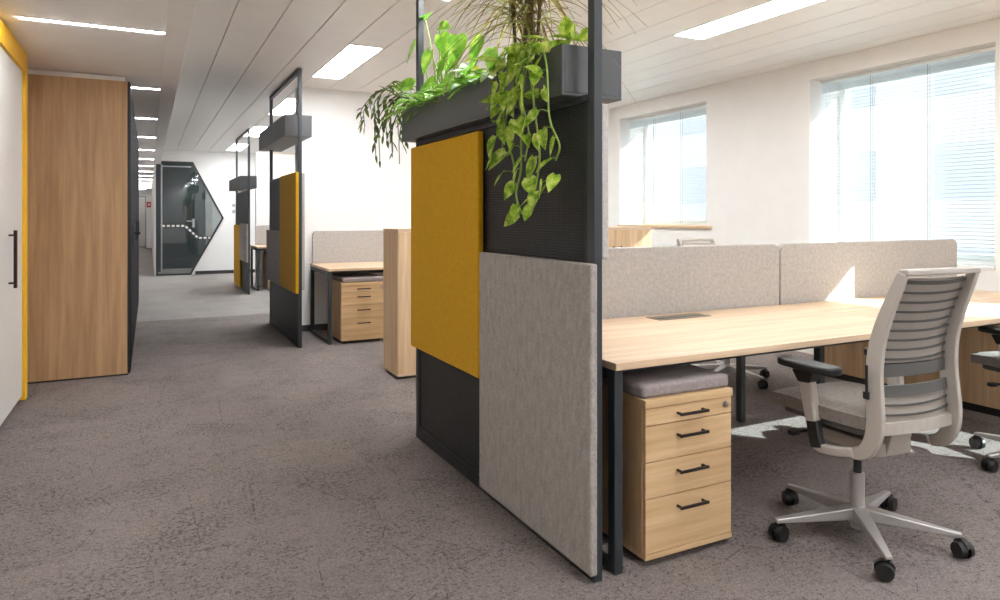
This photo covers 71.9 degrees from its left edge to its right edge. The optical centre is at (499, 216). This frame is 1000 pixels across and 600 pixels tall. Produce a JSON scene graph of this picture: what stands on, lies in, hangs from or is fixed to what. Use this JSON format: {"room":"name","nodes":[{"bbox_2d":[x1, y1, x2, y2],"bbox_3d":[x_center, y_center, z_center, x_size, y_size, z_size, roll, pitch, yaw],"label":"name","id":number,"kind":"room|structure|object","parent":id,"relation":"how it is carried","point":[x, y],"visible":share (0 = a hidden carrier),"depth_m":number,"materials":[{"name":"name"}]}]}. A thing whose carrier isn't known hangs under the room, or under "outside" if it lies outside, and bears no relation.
{"room":"open-plan office","nodes":[
{"label":"open-plan office","id":0,"kind":"room"},
{"bbox_2d":[0,0,196,189],"bbox_3d":[-7.289,-1.301,13.009,1.643,0.358,36.200,0,0,-27],"label":"ceiling","id":1,"kind":"structure","parent":0,"point":[147,60],"depth_m":4.53,"materials":[{"name":"white paint"}]},
{"bbox_2d":[18,16,163,33],"bbox_3d":[-2.398,-1.127,4.076,0.740,0.006,0.048,0,0,-27],"label":"recessed light","id":2,"kind":"object","parent":1,"relation":"in","point":[19,17],"visible":1,"depth_m":4.06,"materials":[{"name":"white plastic"}]},
{"bbox_2d":[131,86,158,89],"bbox_3d":[-3.350,-1.127,5.947,0.740,0.006,0.048,0,0,-27],"label":"recessed light","id":3,"kind":"object","parent":1,"relation":"in","point":[131,86],"visible":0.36,"depth_m":6.06,"materials":[{"name":"white plastic"}]},
{"bbox_2d":[139,190,145,195],"bbox_3d":[-15.564,-0.180,29.219,1.850,2.900,0.200,0,0,-27],"label":"wall","id":4,"kind":"structure","parent":0,"point":[141,192],"depth_m":29.30,"materials":[{"name":"white paint"}]},
{"bbox_2d":[139,196,145,245],"bbox_3d":[-15.304,0.195,29.183,0.620,2.150,0.100,0,0,-27],"label":"door","id":5,"kind":"structure","parent":4,"relation":"in","point":[142,199],"depth_m":29.25,"materials":[{"name":"metal"}]},
{"bbox_2d":[146,188,151,247],"bbox_3d":[-14.551,0.070,28.613,0.205,2.400,1.800,0,0,-27],"label":"pillar corridor","id":6,"kind":"structure","parent":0,"point":[148,190],"depth_m":27.80,"materials":[{"name":"white paint"}]},
{"bbox_2d":[152,164,155,275],"bbox_3d":[-11.116,-0.180,22.113,0.025,2.900,16.500,0,0,-27],"label":"wall","id":7,"kind":"structure","parent":0,"point":[154,174],"depth_m":14.87,"materials":[{"name":"white paint"}]},
{"bbox_2d":[156,161,223,275],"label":"glass door","id":8,"kind":"structure","parent":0,"point":[183,191],"depth_m":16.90,"materials":[{"name":"glass"}]},
{"bbox_2d":[161,150,254,274],"bbox_3d":[-5.014,-0.180,16.017,5.315,2.900,0.100,0,0,-27],"label":"wall","id":9,"kind":"structure","parent":0,"point":[216,169],"depth_m":15.36,"materials":[{"name":"white paint"}]},
{"bbox_2d":[195,269,254,274],"bbox_3d":[-4.648,1.232,16.141,4.550,0.075,0.012,0,0,-27],"label":"baseboard","id":10,"kind":"structure","parent":9,"relation":"attached to","point":[212,271],"depth_m":15.30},
{"bbox_2d":[205,189,220,245],"bbox_3d":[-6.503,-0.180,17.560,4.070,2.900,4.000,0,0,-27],"label":"glass panel","id":11,"kind":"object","parent":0,"point":[212,216],"depth_m":18.96,"materials":[{"name":"clear glass"}]},
{"bbox_2d":[255,153,294,285],"bbox_3d":[-2.848,0.055,13.540,3.700,2.430,0.120,0,0,-27],"label":"wall","id":12,"kind":"structure","parent":0,"point":[283,164],"depth_m":12.72,"materials":[{"name":"white paint"}]},
{"bbox_2d":[255,152,294,154],"bbox_3d":[-2.851,-1.173,13.537,3.708,0.025,0.142,0,0,-27],"label":"trim","id":13,"kind":"structure","parent":12,"relation":"attached to","point":[255,152],"depth_m":12.79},
{"bbox_2d":[295,87,424,324],"bbox_3d":[-0.482,-0.080,8.568,3.990,2.700,0.150,0,0,-27],"label":"wall","id":14,"kind":"structure","parent":0,"point":[346,189],"depth_m":7.84,"materials":[{"name":"white paint"}]},
{"bbox_2d":[302,323,327,331],"bbox_3d":[-0.449,1.235,8.494,3.998,0.070,0.012,0,0,-27],"label":"baseboard","id":15,"kind":"structure","parent":14,"relation":"attached to","point":[317,327],"depth_m":7.68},
{"bbox_2d":[0,246,999,599],"bbox_3d":[-4.727,1.330,14.312,7.390,0.120,36.200,0,0,-27],"label":"floor","id":16,"kind":"structure","parent":0,"point":[232,459],"depth_m":3.11,"materials":[{"name":"grey carpet"}]},
{"bbox_2d":[0,18,26,425],"bbox_3d":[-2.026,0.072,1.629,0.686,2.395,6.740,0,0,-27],"label":"door","id":17,"kind":"structure","parent":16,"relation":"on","point":[13,58],"depth_m":4.35,"materials":[{"name":"paint"}]},
{"bbox_2d":[27,69,140,383],"bbox_3d":[-4.673,0.074,7.592,1.294,2.391,5.200,0,0,-27],"label":"wardrobe","id":18,"kind":"object","parent":16,"relation":"on","point":[83,232],"visible":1,"depth_m":5.39,"materials":[{"name":"brown wood"}]},
{"bbox_2d":[229,129,256,294],"bbox_3d":[-4.504,-0.080,12.075,0.260,2.700,1.930,0,0,-27],"label":"divider","id":19,"kind":"object","parent":16,"relation":"on","point":[244,184],"visible":1,"depth_m":11.68,"materials":[{"name":"grey metal"}]},
{"bbox_2d":[250,245,265,290],"bbox_3d":[-3.535,0.894,12.553,1.800,0.752,0.883,0,0,-27],"label":"desk","id":20,"kind":"object","parent":16,"relation":"on","point":[257,248],"visible":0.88,"depth_m":11.92,"materials":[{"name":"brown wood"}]},
{"bbox_2d":[255,225,268,244],"bbox_3d":[-3.683,0.388,12.997,1.760,0.455,0.048,0,0,-27],"label":"screen","id":21,"kind":"object","parent":20,"relation":"attached to","point":[260,230],"visible":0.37,"depth_m":12.62,"materials":[{"name":"grey fabric"}]},
{"bbox_2d":[263,253,268,287],"bbox_3d":[-3.926,0.966,12.235,0.439,0.607,0.590,0,0,-27],"label":"drawer pedestal","id":22,"kind":"object","parent":16,"relation":"on","point":[265,281],"visible":0.09,"depth_m":12.27,"materials":[{"name":"brown wood"}]},
{"bbox_2d":[259,68,311,347],"bbox_3d":[-2.353,-0.080,7.515,0.260,2.700,1.930,0,0,-27],"label":"divider","id":23,"kind":"object","parent":16,"relation":"on","point":[285,236],"visible":1,"depth_m":7.11,"materials":[{"name":"grey metal"}]},
{"bbox_2d":[310,261,382,344],"bbox_3d":[-1.091,0.894,7.614,1.800,0.752,0.883,0,0,-27],"label":"desk","id":24,"kind":"object","parent":16,"relation":"on","point":[328,269],"visible":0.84,"depth_m":7.14,"materials":[{"name":"brown wood"}]},
{"bbox_2d":[312,230,382,271],"bbox_3d":[-1.286,0.388,8.032,1.770,0.455,0.048,0,0,-27],"label":"screen","id":25,"kind":"object","parent":24,"relation":"attached to","point":[362,245],"visible":0.41,"depth_m":7.79,"materials":[{"name":"grey fabric"}]},
{"bbox_2d":[332,279,382,342],"bbox_3d":[-1.500,0.966,7.194,0.454,0.607,0.615,0,0,-27],"label":"drawer pedestal","id":26,"kind":"object","parent":16,"relation":"on","point":[357,307],"visible":0.79,"depth_m":6.95,"materials":[{"name":"brown wood"}]},
{"bbox_2d":[332,273,382,282],"bbox_3d":[-1.501,0.638,7.197,0.425,0.050,0.540,0,0,-27],"label":"seat cushion","id":27,"kind":"object","parent":26,"relation":"on","point":[360,277],"visible":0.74,"depth_m":7.02,"materials":[{"name":"grey fabric"}]},
{"bbox_2d":[383,228,415,378],"bbox_3d":[-0.502,0.684,5.707,0.832,1.172,0.408,0,0,-27],"label":"cupboard","id":28,"kind":"object","parent":16,"relation":"on","point":[399,357],"visible":0.31,"depth_m":5.42,"materials":[{"name":"brown wood"}]},
{"bbox_2d":[402,0,620,582],"bbox_3d":[-0.026,-0.080,3.246,0.263,2.700,1.890,0,0,-27],"label":"divider","id":29,"kind":"object","parent":16,"relation":"on","point":[506,321],"visible":0.96,"depth_m":2.82,"materials":[{"name":"grey fabric"}]},
{"bbox_2d":[356,81,415,167],"bbox_3d":[-0.670,-0.572,4.262,0.202,0.549,0.801,0,0,-36],"label":"plant","id":30,"kind":"object","parent":29,"relation":"hanging from","point":[383,124],"visible":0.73,"depth_m":4.29,"materials":[{"name":"green plant"}]},
{"bbox_2d":[383,68,496,123],"bbox_3d":[-0.242,-0.623,3.486,0.500,0.184,1.500,0,0,-27],"label":"plant","id":31,"kind":"object","parent":29,"relation":"on","point":[478,73],"visible":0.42,"depth_m":3.38,"materials":[{"name":"green plant"}]},
{"bbox_2d":[395,12,497,97],"bbox_3d":[-0.329,-0.872,3.800,0.174,0.608,1.170,0,0,-27],"label":"plant","id":32,"kind":"object","parent":29,"relation":"on","point":[440,40],"visible":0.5,"depth_m":3.69,"materials":[{"name":"green plant"}]},
{"bbox_2d":[464,15,587,225],"bbox_3d":[0.024,-0.363,2.844,0.268,0.805,1.073,0,0,-27],"label":"pothos","id":33,"kind":"object","parent":29,"relation":"hanging from","point":[503,98],"visible":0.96,"depth_m":2.59,"materials":[{"name":"green plant"}]},
{"bbox_2d":[415,0,639,112],"bbox_3d":[0.121,-0.840,2.962,0.983,0.878,1.002,0,0,-19],"label":"spiky plant","id":34,"kind":"object","parent":29,"relation":"on","point":[528,23],"visible":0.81,"depth_m":2.99,"materials":[{"name":"green plant"}]},
{"bbox_2d":[608,226,651,247],"bbox_3d":[0.981,0.684,6.461,0.832,1.172,0.408,0,0,-27],"label":"cupboard","id":35,"kind":"object","parent":16,"relation":"on","point":[618,236],"visible":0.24,"depth_m":6.38,"materials":[{"name":"brown wood"}]},
{"bbox_2d":[602,384,731,560],"bbox_3d":[0.586,0.966,2.818,0.424,0.607,0.607,0,0,-27],"label":"drawer pedestal","id":36,"kind":"object","parent":16,"relation":"on","point":[677,449],"visible":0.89,"depth_m":2.56,"materials":[{"name":"brown wood"}]},
{"bbox_2d":[602,364,727,398],"bbox_3d":[0.582,0.638,2.826,0.425,0.050,0.540,0,0,-27],"label":"seat cushion","id":37,"kind":"object","parent":36,"relation":"on","point":[670,380],"visible":0.52,"depth_m":2.62,"materials":[{"name":"grey fabric"}]},
{"bbox_2d":[677,238,769,388],"bbox_3d":[1.759,0.726,5.357,0.714,1.087,0.719,0,0,-27],"label":"office chair","id":38,"kind":"object","parent":16,"relation":"on","point":[724,366],"visible":0.18,"depth_m":5.38,"materials":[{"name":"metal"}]},
{"bbox_2d":[602,305,875,574],"bbox_3d":[1.027,0.892,3.241,1.839,0.756,0.890,0,0,-27],"label":"desk","id":39,"kind":"object","parent":16,"relation":"on","point":[662,340],"visible":0.66,"depth_m":2.91,"materials":[{"name":"brown wood"}]},
{"bbox_2d":[602,244,778,318],"bbox_3d":[0.818,0.388,3.669,1.845,0.455,0.048,0,0,-27],"label":"screen","id":40,"kind":"object","parent":39,"relation":"attached to","point":[654,280],"visible":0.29,"depth_m":3.75,"materials":[{"name":"grey fabric"}]},
{"bbox_2d":[736,357,744,421],"bbox_3d":[0.595,0.894,4.089,1.839,0.752,0.890,0,0,-27],"label":"desk","id":41,"kind":"object","parent":16,"relation":"on","point":[740,362],"visible":0.09,"depth_m":4.27,"materials":[{"name":"black metal"}]},
{"bbox_2d":[768,266,980,581],"bbox_3d":[1.425,0.726,2.747,0.714,1.087,0.720,0,0,-22],"label":"office chair","id":42,"kind":"object","parent":16,"relation":"on","point":[918,321],"visible":1,"depth_m":2.55,"materials":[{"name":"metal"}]},
{"bbox_2d":[825,325,999,416],"bbox_3d":[3.122,0.907,4.869,0.410,0.726,1.760,0,0,-27],"label":"sideboard","id":43,"kind":"object","parent":16,"relation":"on","point":[976,396],"visible":0.16,"depth_m":4.53,"materials":[{"name":"brown wood"}]},
{"bbox_2d":[782,290,999,328],"bbox_3d":[2.694,0.549,4.089,1.898,0.070,0.890,0,0,-27],"label":"desk","id":44,"kind":"object","parent":43,"relation":"on","point":[983,308],"visible":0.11,"depth_m":3.93,"materials":[{"name":"brown wood"}]},
{"bbox_2d":[777,239,956,304],"bbox_3d":[2.436,0.388,4.492,1.765,0.455,0.048,0,0,-27],"label":"screen","id":45,"kind":"object","parent":44,"relation":"attached to","point":[815,271],"visible":0.62,"depth_m":4.36,"materials":[{"name":"grey fabric"}]},
{"bbox_2d":[969,325,999,472],"bbox_3d":[2.750,0.726,3.476,0.697,1.087,0.711,0,0,-13],"label":"office chair","id":46,"kind":"object","parent":16,"relation":"on","point":[990,360],"visible":0.99,"depth_m":3.54,"materials":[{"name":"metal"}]},
{"bbox_2d":[164,0,999,153],"bbox_3d":[-1.393,-1.440,8.996,5.219,0.020,23.698,0,0,-27],"label":"ceiling","id":47,"kind":"structure","parent":0,"point":[264,42],"depth_m":5.61,"materials":[{"name":"white metal"}]},
{"bbox_2d":[226,144,247,150],"bbox_3d":[-5.445,-1.445,14.306,0.307,0.030,1.492,0,0,-27],"label":"ceiling light","id":48,"kind":"object","parent":47,"relation":"attached to","point":[232,147],"visible":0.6,"depth_m":14.38,"materials":[{"name":"white"}]},
{"bbox_2d":[245,126,266,136],"bbox_3d":[-4.117,-1.445,11.694,0.307,0.030,1.492,0,0,-27],"label":"ceiling light","id":49,"kind":"object","parent":47,"relation":"attached to","point":[254,131],"visible":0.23,"depth_m":11.67,"materials":[{"name":"white plastic"}]},
{"bbox_2d":[267,98,294,115],"bbox_3d":[-2.788,-1.445,9.083,0.307,0.030,1.492,0,0,-27],"label":"ceiling light","id":50,"kind":"object","parent":47,"relation":"attached to","point":[287,106],"visible":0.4,"depth_m":9.10,"materials":[{"name":"white plastic"}]},
{"bbox_2d":[273,99,294,114],"bbox_3d":[-2.788,-1.444,9.083,0.283,0.012,1.464,0,0,-27],"label":"diffuser","id":51,"kind":"object","parent":50,"relation":"attached to","point":[287,106],"depth_m":9.12,"materials":[{"name":"white plastic"}]},
{"bbox_2d":[311,44,383,79],"bbox_3d":[-1.460,-1.445,6.471,0.307,0.030,1.492,0,0,-27],"label":"ceiling light","id":52,"kind":"object","parent":47,"relation":"attached to","point":[350,57],"visible":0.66,"depth_m":6.40,"materials":[{"name":"white plastic"}]},
{"bbox_2d":[672,0,824,39],"bbox_3d":[1.834,-1.445,4.859,0.307,0.030,1.492,0,0,-27],"label":"ceiling light","id":53,"kind":"object","parent":47,"relation":"attached to","point":[773,8],"visible":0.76,"depth_m":4.99,"materials":[{"name":"white plastic"}]},
{"bbox_2d":[608,17,999,354],"bbox_3d":[0.975,-0.180,10.678,0.520,2.900,24.850,0,0,-27],"label":"wall","id":54,"kind":"structure","parent":0,"point":[765,139],"depth_m":6.76,"materials":[{"name":"white paint"}]},
{"bbox_2d":[618,109,711,227],"bbox_3d":[2.127,-0.568,8.330,0.515,1.395,1.640,0,0,-27],"label":"window","id":55,"kind":"structure","parent":54,"relation":"in","point":[647,154],"depth_m":9.10,"materials":[{"name":"white plastic"}]},
{"bbox_2d":[629,104,705,224],"bbox_3d":[2.045,-0.582,8.332,0.040,1.359,1.530,0,0,-27],"label":"window blind","id":56,"kind":"object","parent":55,"relation":"attached to","point":[691,109],"visible":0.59,"depth_m":8.32,"materials":[{"name":"grey"}]},
{"bbox_2d":[840,54,994,269],"bbox_3d":[3.432,-0.440,5.790,0.492,1.650,1.570,0,0,-27],"label":"window","id":57,"kind":"structure","parent":54,"relation":"in","point":[844,214],"depth_m":6.52,"materials":[{"name":"white plastic"}]},
{"bbox_2d":[821,46,994,264],"bbox_3d":[3.357,-0.452,5.752,0.040,1.619,1.540,0,0,-27],"label":"window blind","id":58,"kind":"object","parent":57,"relation":"attached to","point":[969,54],"visible":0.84,"depth_m":5.61,"materials":[{"name":"grey"}]},
{"label":"outside","id":59,"kind":"structure","parent":0,"visible":0},
{"bbox_3d":[25.089,4.320,23.981,53.530,0.100,140.000,0,0,-27],"label":"ground","id":60,"kind":"structure","parent":59,"visible":0},
{"bbox_2d":[652,63,993,254],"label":"window","id":61,"kind":"structure","parent":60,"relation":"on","point":[975,222],"depth_m":24.40,"materials":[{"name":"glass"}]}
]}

